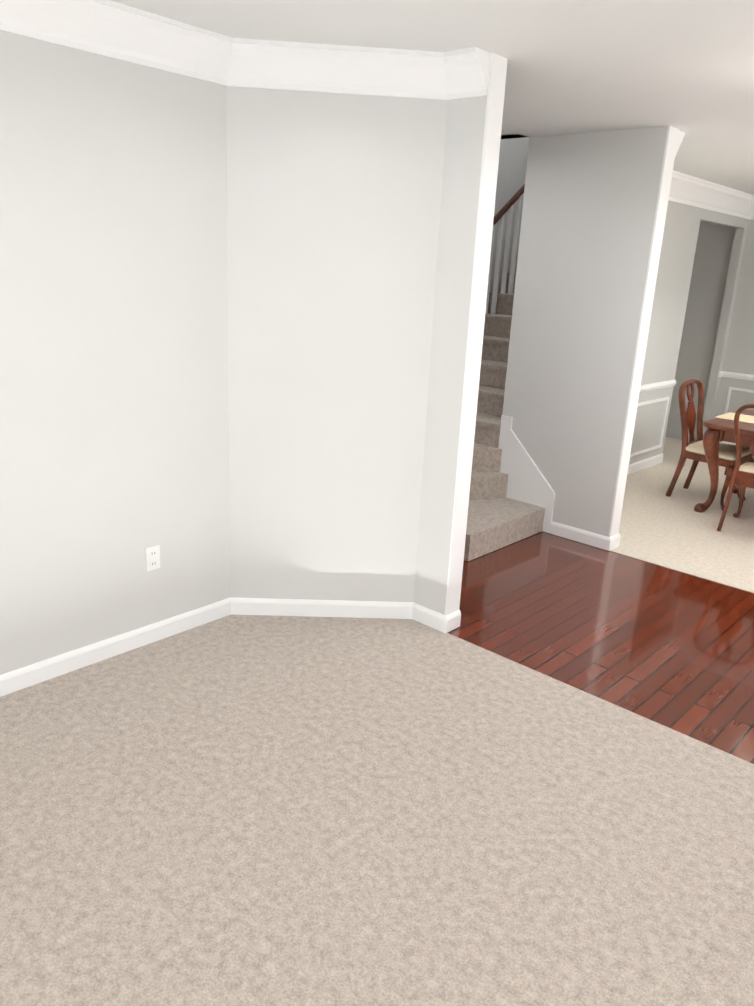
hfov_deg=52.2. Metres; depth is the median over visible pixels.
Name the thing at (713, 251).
wall
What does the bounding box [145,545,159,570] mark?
electrical outlet
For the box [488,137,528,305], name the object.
wall
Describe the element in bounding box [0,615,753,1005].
floor
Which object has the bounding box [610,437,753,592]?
floor
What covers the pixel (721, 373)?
trim
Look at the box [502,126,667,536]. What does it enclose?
wall
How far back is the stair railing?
6.87 m
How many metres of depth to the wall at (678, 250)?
7.43 m
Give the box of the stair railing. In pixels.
[485,183,524,313]
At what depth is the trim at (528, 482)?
5.68 m
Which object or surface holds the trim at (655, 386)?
attached to the wall
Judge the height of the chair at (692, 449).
1.008 m
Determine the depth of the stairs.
5.77 m
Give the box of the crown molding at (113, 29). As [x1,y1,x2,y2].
[0,0,753,218]
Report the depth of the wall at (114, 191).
3.25 m
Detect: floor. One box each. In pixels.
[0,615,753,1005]
[448,531,753,763]
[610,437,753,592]
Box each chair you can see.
[665,379,753,509]
[717,404,753,530]
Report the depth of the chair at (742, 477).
5.75 m
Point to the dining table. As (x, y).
(720, 428)
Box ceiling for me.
[111,0,753,194]
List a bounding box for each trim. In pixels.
[498,415,554,532]
[630,379,675,456]
[718,371,753,413]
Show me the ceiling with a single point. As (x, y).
(686, 67)
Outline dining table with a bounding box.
[694,410,753,512]
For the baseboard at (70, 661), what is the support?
attached to the wall
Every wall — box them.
[0,30,227,674]
[224,86,486,614]
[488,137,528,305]
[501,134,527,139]
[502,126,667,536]
[629,200,748,463]
[665,219,753,440]
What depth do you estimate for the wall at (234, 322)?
3.69 m
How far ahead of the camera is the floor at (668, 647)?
4.14 m
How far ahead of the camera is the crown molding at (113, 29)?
3.25 m

